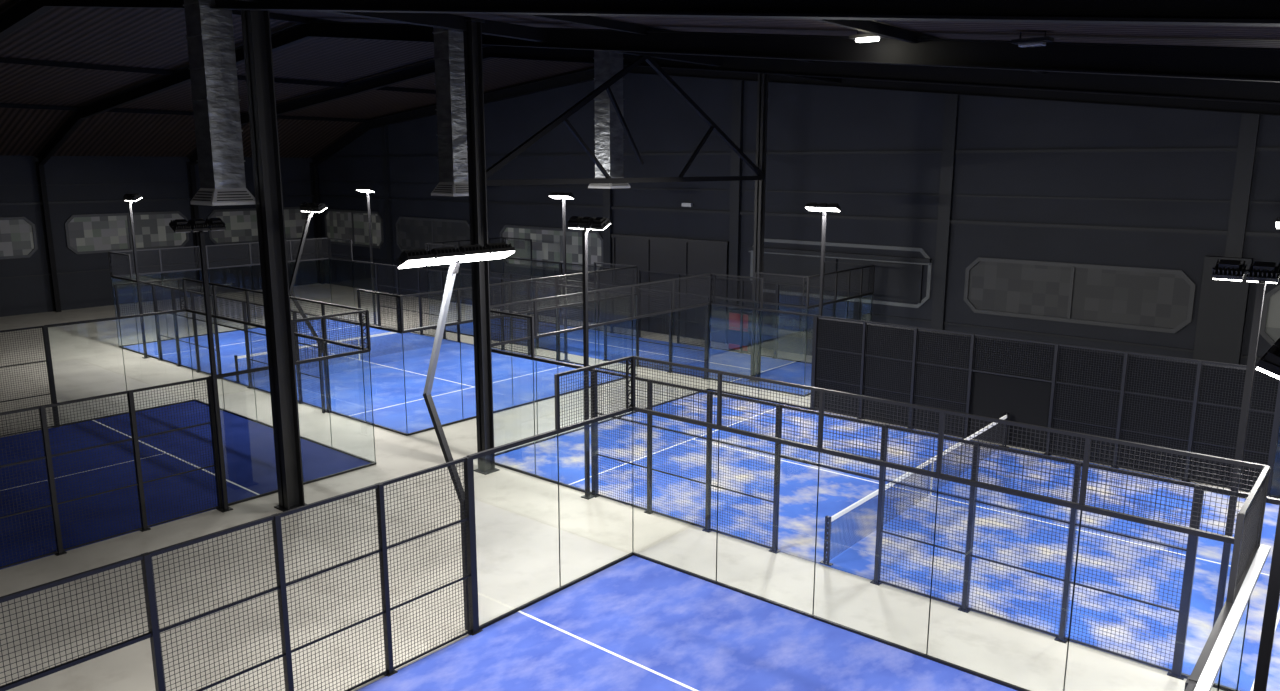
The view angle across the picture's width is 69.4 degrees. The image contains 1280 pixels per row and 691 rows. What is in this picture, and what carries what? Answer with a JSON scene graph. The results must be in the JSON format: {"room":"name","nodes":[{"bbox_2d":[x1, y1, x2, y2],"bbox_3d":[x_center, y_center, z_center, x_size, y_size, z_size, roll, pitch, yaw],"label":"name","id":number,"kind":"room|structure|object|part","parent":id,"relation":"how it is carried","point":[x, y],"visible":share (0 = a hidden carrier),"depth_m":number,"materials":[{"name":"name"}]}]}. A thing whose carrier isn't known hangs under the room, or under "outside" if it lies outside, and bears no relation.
{"room":"sports hall","nodes":[
{"label":"sports hall","id":0,"kind":"room"},
{"bbox_2d":[0,155,316,316],"bbox_3d":[-35.422,-4.707,42.541,0.300,8.000,45.500,9,14,39],"label":"wall","id":1,"kind":"structure","parent":0,"point":[25,295],"depth_m":50.00,"materials":[{"name":"black metal"}]},
{"bbox_2d":[0,217,37,258],"bbox_3d":[-32.979,-5.126,45.092,0.090,2.070,6.220,9,14,39],"label":"window","id":2,"kind":"structure","parent":1,"relation":"in","point":[18,239],"depth_m":46.80,"materials":[{"name":"glass"}]},
{"bbox_2d":[64,211,188,253],"bbox_3d":[-28.052,-6.242,50.836,0.090,2.070,6.320,9,14,39],"label":"window","id":3,"kind":"structure","parent":1,"relation":"in","point":[87,233],"depth_m":50.49,"materials":[{"name":"glass"}]},
{"bbox_2d":[207,207,309,244],"bbox_3d":[-23.189,-7.343,56.506,0.090,2.070,6.420,9,14,39],"label":"window","id":4,"kind":"structure","parent":1,"relation":"in","point":[240,224],"depth_m":55.81,"materials":[{"name":"glass"}]},
{"bbox_2d":[0,283,1249,690],"bbox_3d":[-11.101,3.273,23.232,63.300,0.200,45.500,9,14,39],"label":"floor","id":5,"kind":"structure","parent":0,"point":[517,519],"depth_m":18.08,"materials":[{"name":"concrete"}]},
{"bbox_2d":[123,194,149,358],"bbox_3d":[-19.647,-2.688,36.321,1.100,6.461,0.369,9,14,39],"label":"floodlight pole","id":6,"kind":"object","parent":5,"relation":"on","point":[130,198],"visible":1,"depth_m":36.07,"materials":[{"name":"black"}]},
{"bbox_2d":[0,278,375,569],"bbox_3d":[-17.123,1.924,19.079,10.260,4.025,20.130,9,14,39],"label":"court","id":7,"kind":"object","parent":5,"relation":"on","point":[68,486],"visible":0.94,"depth_m":22.40,"materials":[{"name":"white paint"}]},
{"bbox_2d":[169,218,232,511],"bbox_3d":[-9.313,0.495,20.093,0.369,6.461,1.100,9,14,39],"label":"floodlight pole","id":8,"kind":"object","parent":5,"relation":"on","point":[199,225],"visible":1,"depth_m":19.79,"materials":[{"name":"black"}]},
{"bbox_3d":[-9.352,-2.487,19.547,0.259,0.154,1.040,9,14,39],"label":"led panel","id":9,"kind":"part","parent":8,"relation":"part of","materials":[{"name":"grey"}]},
{"bbox_2d":[241,10,306,511],"bbox_3d":[-7.835,-1.751,19.787,0.560,10.990,0.560,9,14,39],"label":"steel pillar","id":10,"kind":"structure","parent":5,"relation":"on","point":[256,30],"depth_m":19.70,"materials":[{"name":"black metal"}]},
{"bbox_2d":[289,202,326,412],"bbox_3d":[-10.026,-1.026,27.880,1.100,6.461,1.140,9,14,39],"label":"floodlight pole","id":11,"kind":"object","parent":5,"relation":"on","point":[310,207],"visible":0.95,"depth_m":27.50,"materials":[{"name":"black"}]},
{"bbox_2d":[356,187,377,324],"bbox_3d":[-12.834,-4.220,43.949,1.100,6.562,0.371,9,14,39],"label":"floodlight pole","id":12,"kind":"object","parent":5,"relation":"on","point":[361,189],"visible":0.98,"depth_m":43.79,"materials":[{"name":"black"}]},
{"bbox_2d":[108,238,637,435],"bbox_3d":[-11.050,-1.386,36.065,20.130,4.025,10.260,9,14,39],"label":"court","id":13,"kind":"object","parent":5,"relation":"on","point":[398,380],"visible":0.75,"depth_m":33.77,"materials":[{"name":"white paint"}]},
{"bbox_2d":[234,320,459,382],"bbox_3d":[-11.051,0.101,36.355,0.240,0.965,9.980,9,14,39],"label":"net","id":14,"kind":"object","parent":13,"relation":"on","point":[456,327],"visible":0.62,"depth_m":36.90,"materials":[{"name":"black fabric"}]},
{"bbox_2d":[396,242,514,630],"bbox_3d":[-3.098,1.555,14.968,1.140,6.361,2.100,9,14,39],"label":"floodlight pole","id":15,"kind":"object","parent":5,"relation":"on","point":[452,256],"visible":0.99,"depth_m":14.58,"materials":[{"name":"black"}]},
{"bbox_3d":[-2.760,-1.316,14.121,0.266,0.137,2.040,9,14,39],"label":"led panel","id":16,"kind":"part","parent":15,"relation":"part of","materials":[{"name":"white"}]},
{"bbox_2d":[463,18,499,474],"bbox_3d":[-3.866,-2.159,22.296,0.460,10.840,0.460,9,14,39],"label":"steel pillar","id":17,"kind":"structure","parent":5,"relation":"on","point":[472,38],"depth_m":22.15,"materials":[{"name":"black metal"}]},
{"bbox_2d":[549,192,573,360],"bbox_3d":[-2.966,-2.615,35.797,1.100,6.562,0.371,9,14,39],"label":"floodlight pole","id":18,"kind":"object","parent":5,"relation":"on","point":[561,195],"visible":0.99,"depth_m":35.56,"materials":[{"name":"black"}]},
{"bbox_3d":[-2.994,-5.630,35.170,1.040,0.119,0.272,9,14,39],"label":"led panel","id":19,"kind":"part","parent":18,"relation":"part of","materials":[{"name":"white plastic"}]},
{"bbox_2d":[567,216,610,499],"bbox_3d":[-1.160,0.344,20.921,1.100,6.461,0.369,9,14,39],"label":"floodlight pole","id":20,"kind":"object","parent":5,"relation":"on","point":[575,222],"visible":0.99,"depth_m":20.59,"materials":[{"name":"black"}]},
{"bbox_2d":[0,356,1270,690],"bbox_3d":[-2.703,4.270,7.167,10.280,4.025,20.130,9,14,39],"label":"court","id":21,"kind":"object","parent":5,"relation":"on","point":[634,622],"depth_m":14.07,"materials":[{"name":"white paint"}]},
{"bbox_3d":[5.668,2.861,8.969,0.100,0.060,5.800,9,14,39],"label":"handrail cap","id":22,"kind":"part","parent":21,"relation":"part of","materials":[{"name":"white metal"}]},
{"bbox_2d":[0,0,1279,38],"bbox_3d":[-11.319,-2.704,21.791,63.270,12.084,0.240,9,14,39],"label":"ceiling beam","id":23,"kind":"structure","parent":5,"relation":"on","point":[1260,13],"depth_m":10.28,"materials":[{"name":"black metal"}]},
{"bbox_2d":[426,237,874,396],"bbox_3d":[-0.691,-1.856,38.542,20.130,4.025,4.860,9,14,39],"label":"court","id":24,"kind":"object","parent":5,"relation":"on","point":[611,346],"visible":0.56,"depth_m":36.63,"materials":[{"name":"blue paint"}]},
{"bbox_2d":[35,21,1279,311],"bbox_3d":[-6.488,-3.797,27.423,63.270,12.084,0.240,9,14,39],"label":"frame","id":25,"kind":"object","parent":5,"relation":"on","point":[1259,64],"visible":0.98,"depth_m":18.30,"materials":[{"name":"black metal"}]},
{"bbox_2d":[186,45,1279,295],"bbox_3d":[-1.593,-4.906,33.130,63.270,12.084,0.240,9,14,39],"label":"frame","id":26,"kind":"object","parent":5,"relation":"on","point":[1167,87],"visible":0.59,"depth_m":25.36,"materials":[{"name":"black metal"}]},
{"bbox_2d":[728,308,751,352],"bbox_3d":[4.302,-0.636,38.338,1.000,1.680,0.830,9,14,39],"label":"vending machine","id":27,"kind":"object","parent":5,"relation":"on","point":[731,312],"visible":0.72,"depth_m":37.99,"materials":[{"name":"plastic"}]},
{"bbox_3d":[4.047,-0.569,38.044,0.920,1.500,0.040,9,14,39],"label":"panel","id":28,"kind":"part","parent":27,"relation":"part of","materials":[{"name":"red"}]},
{"bbox_2d":[747,73,768,382],"bbox_3d":[4.123,-4.056,31.988,0.420,10.867,0.420,9,14,39],"label":"steel pillar","id":29,"kind":"structure","parent":5,"relation":"on","point":[762,86],"depth_m":31.82,"materials":[{"name":"black metal"}]},
{"bbox_2d":[310,65,1279,283],"bbox_3d":[3.366,-6.029,38.913,63.270,12.084,0.240,9,14,39],"label":"frame","id":30,"kind":"object","parent":5,"relation":"on","point":[585,75],"visible":0.69,"depth_m":35.08,"materials":[{"name":"black metal"}]},
{"bbox_2d":[240,0,841,185],"bbox_3d":[-6.997,-4.982,18.108,0.200,3.820,45.500,9,14,39],"label":"roof truss","id":31,"kind":"object","parent":30,"relation":"attached to","point":[437,20],"visible":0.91,"depth_m":24.71,"materials":[{"name":"black metal"}]},
{"bbox_2d":[805,202,840,315],"bbox_3d":[5.569,-1.165,28.691,1.100,6.462,0.371,9,14,39],"label":"floodlight pole","id":32,"kind":"object","parent":5,"relation":"on","point":[811,206],"visible":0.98,"depth_m":28.28,"materials":[{"name":"black"}]},
{"bbox_3d":[5.542,-4.131,28.074,1.040,0.119,0.272,9,14,39],"label":"led panel","id":33,"kind":"part","parent":32,"relation":"part of","materials":[{"name":"white plastic"}]},
{"bbox_2d":[490,273,1279,690],"bbox_3d":[6.790,1.540,21.206,20.130,4.025,10.270,9,14,39],"label":"court","id":34,"kind":"object","parent":5,"relation":"on","point":[1144,594],"visible":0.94,"depth_m":21.44,"materials":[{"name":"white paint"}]},
{"bbox_2d":[820,412,1008,565],"bbox_3d":[6.785,3.027,21.493,0.240,0.965,9.980,9,14,39],"label":"net","id":35,"kind":"object","parent":34,"relation":"on","point":[828,527],"visible":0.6,"depth_m":19.71,"materials":[{"name":"black fabric"}]},
{"bbox_2d":[1212,259,1279,626],"bbox_3d":[8.402,1.973,13.036,1.200,6.311,0.369,9,14,39],"label":"floodlight pole","id":36,"kind":"object","parent":5,"relation":"on","point":[1263,273],"visible":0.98,"depth_m":12.67,"materials":[{"name":"black"}]},
{"bbox_3d":[8.441,-0.937,12.511,1.140,0.154,0.259,9,14,39],"label":"led panel","id":37,"kind":"part","parent":36,"relation":"part of","materials":[{"name":"white"}]},
{"bbox_2d":[1253,338,1279,690],"bbox_3d":[5.232,3.009,7.973,0.371,6.212,1.200,9,14,39],"label":"floodlight pole","id":38,"kind":"object","parent":5,"relation":"on","point":[1269,364],"visible":1,"depth_m":7.71,"materials":[{"name":"black"}]},
{"bbox_3d":[5.199,0.152,7.447,0.272,0.119,1.140,9,14,39],"label":"led panel","id":39,"kind":"part","parent":38,"relation":"part of","materials":[{"name":"white"}]},
{"bbox_2d":[1275,217,1279,228],"bbox_3d":[14.750,0.328,21.109,1.100,6.461,0.369,9,14,39],"label":"floodlight pole","id":40,"kind":"object","parent":5,"relation":"on","point":[1277,222],"visible":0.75,"depth_m":20.73,"materials":[{"name":"white metal"}]},
{"bbox_2d":[0,0,1279,157],"bbox_3d":[-11.088,-6.811,21.262,63.300,4.350,45.500,9,14,39],"label":"ceiling","id":41,"kind":"structure","parent":0,"point":[125,37],"depth_m":35.80,"materials":[{"name":"black metal"}]},
{"bbox_2d":[183,0,255,205],"bbox_3d":[-8.791,-5.177,19.142,0.980,4.481,0.980,9,14,39],"label":"ventilation duct","id":42,"kind":"object","parent":41,"relation":"hanging from","point":[210,37],"visible":1,"depth_m":18.96,"materials":[{"name":"grey metal"}]},
{"bbox_2d":[190,188,255,205],"bbox_3d":[-8.793,-3.150,19.538,0.980,0.350,0.980,9,14,39],"label":"diffuser","id":43,"kind":"object","parent":42,"relation":"attached to","point":[204,196],"depth_m":19.23,"materials":[{"name":"grey metal"}]},
{"bbox_2d":[431,27,468,196],"bbox_3d":[-4.723,-6.000,23.351,0.900,4.393,0.900,9,14,39],"label":"ventilation duct","id":44,"kind":"object","parent":41,"relation":"hanging from","point":[448,44],"visible":0.79,"depth_m":23.16,"materials":[{"name":"grey metal"}]},
{"bbox_2d":[431,182,468,196],"bbox_3d":[-4.726,-4.016,23.738,0.900,0.350,0.900,9,14,39],"label":"diffuser","id":45,"kind":"object","parent":44,"relation":"attached to","point":[451,189],"depth_m":23.41,"materials":[{"name":"grey metal"}]},
{"bbox_2d":[0,10,1046,121],"bbox_3d":[-12.503,-7.498,22.342,47.100,3.080,45.500,9,14,39],"label":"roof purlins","id":46,"kind":"structure","parent":41,"relation":"attached to","point":[868,26],"depth_m":31.82,"materials":[{"name":"black metal"}]},
{"bbox_2d":[588,50,629,188],"bbox_3d":[-0.979,-7.223,29.224,0.960,4.451,0.960,9,14,39],"label":"ventilation duct","id":47,"kind":"object","parent":41,"relation":"hanging from","point":[608,139],"visible":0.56,"depth_m":29.02,"materials":[{"name":"grey metal"}]},
{"bbox_2d":[588,177,629,188],"bbox_3d":[-0.982,-5.210,29.617,0.960,0.350,0.960,9,14,39],"label":"diffuser","id":48,"kind":"object","parent":47,"relation":"attached to","point":[602,185],"depth_m":29.30,"materials":[{"name":"grey metal"}]},
{"bbox_2d":[849,30,884,42],"bbox_3d":[4.216,-5.758,17.129,0.600,0.240,0.280,9,14,39],"label":"ceiling light","id":49,"kind":"object","parent":41,"relation":"attached to","point":[869,37],"depth_m":17.06,"materials":[{"name":"white plastic"}]},
{"bbox_2d":[1011,31,1053,47],"bbox_3d":[6.478,-5.061,15.257,0.600,0.240,0.280,9,14,39],"label":"ceiling light","id":50,"kind":"object","parent":41,"relation":"attached to","point":[1037,41],"depth_m":15.17,"materials":[{"name":"black metal"}]},
{"bbox_2d":[317,68,1279,366],"bbox_3d":[3.656,-6.152,39.239,63.300,12.200,0.300,9,14,39],"label":"wall","id":51,"kind":"structure","parent":0,"point":[800,118],"depth_m":34.64,"materials":[{"name":"black metal"}]},
{"bbox_2d":[324,209,383,247],"bbox_3d":[-17.707,-7.244,57.077,6.220,2.170,0.090,9,14,39],"label":"window","id":52,"kind":"structure","parent":51,"relation":"in","point":[353,225],"depth_m":57.01,"materials":[{"name":"glass"}]},
{"bbox_2d":[396,217,469,251],"bbox_3d":[-11.664,-6.138,52.109,6.820,2.020,0.090,9,14,39],"label":"window","id":53,"kind":"structure","parent":51,"relation":"in","point":[412,233],"depth_m":52.38,"materials":[{"name":"glass"}]},
{"bbox_2d":[500,225,602,274],"bbox_3d":[-4.512,-4.827,46.229,7.320,2.120,0.090,9,14,39],"label":"window","id":54,"kind":"structure","parent":51,"relation":"in","point":[547,243],"depth_m":46.18,"materials":[{"name":"glass"}]},
{"bbox_2d":[0,147,1279,359],"bbox_3d":[-11.095,-1.732,22.254,63.300,6.200,45.500,9,14,39],"label":"trim","id":55,"kind":"structure","parent":51,"relation":"attached to","point":[1168,230],"depth_m":34.73,"materials":[{"name":"black metal"}]},
{"bbox_2d":[611,234,728,342],"bbox_3d":[1.227,-2.653,41.656,6.600,4.400,0.180,9,14,39],"label":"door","id":56,"kind":"structure","parent":51,"relation":"in","point":[648,253],"depth_m":41.36,"materials":[{"name":"black plastic"}]},
{"bbox_2d":[682,203,692,206],"bbox_3d":[2.054,-6.134,40.310,0.500,0.150,0.140,9,14,39],"label":"wall lamp","id":57,"kind":"object","parent":51,"relation":"attached to","point":[683,204],"visible":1,"depth_m":40.21,"materials":[{"name":"silver metal"}]},
{"bbox_2d":[380,80,1259,364],"bbox_3d":[4.555,-5.718,38.119,51.240,11.780,0.350,9,14,39],"label":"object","id":58,"kind":"structure","parent":51,"relation":"attached to","point":[1222,311],"depth_m":32.20,"materials":[{"name":"black metal"}]},
{"bbox_2d":[750,238,931,307],"bbox_3d":[7.626,-2.907,36.218,7.820,2.220,0.050,9,14,39],"label":"window","id":59,"kind":"structure","parent":51,"relation":"in","point":[768,243],"depth_m":35.41,"materials":[{"name":"grey"}]},
{"bbox_2d":[749,246,931,302],"bbox_3d":[7.565,-2.820,36.161,7.800,1.650,0.180,9,14,39],"label":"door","id":60,"kind":"structure","parent":59,"relation":"attached to","point":[892,281],"depth_m":35.55,"materials":[{"name":"black metal"}]},
{"bbox_2d":[964,257,1195,332],"bbox_3d":[14.306,-1.742,30.688,7.120,1.970,0.090,9,14,39],"label":"window","id":61,"kind":"structure","parent":51,"relation":"in","point":[1148,299],"depth_m":30.47,"materials":[{"name":"glass"}]},
{"bbox_2d":[1259,285,1279,345],"bbox_3d":[20.961,-0.512,25.219,6.720,1.970,0.090,9,14,39],"label":"window","id":62,"kind":"structure","parent":51,"relation":"in","point":[1270,318],"depth_m":27.21,"materials":[{"name":"glass"}]},
{"bbox_3d":[20.977,-0.516,25.238,6.500,1.750,0.001,9,14,39],"label":"tile panel","id":63,"kind":"part","parent":62,"relation":"part of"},
{"bbox_2d":[749,251,929,264],"bbox_3d":[7.507,-3.425,35.973,7.800,0.050,0.040,9,14,39],"label":"rail","id":64,"kind":"object","parent":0,"point":[749,251],"depth_m":35.45,"materials":[{"name":"grey metal"}]}
]}

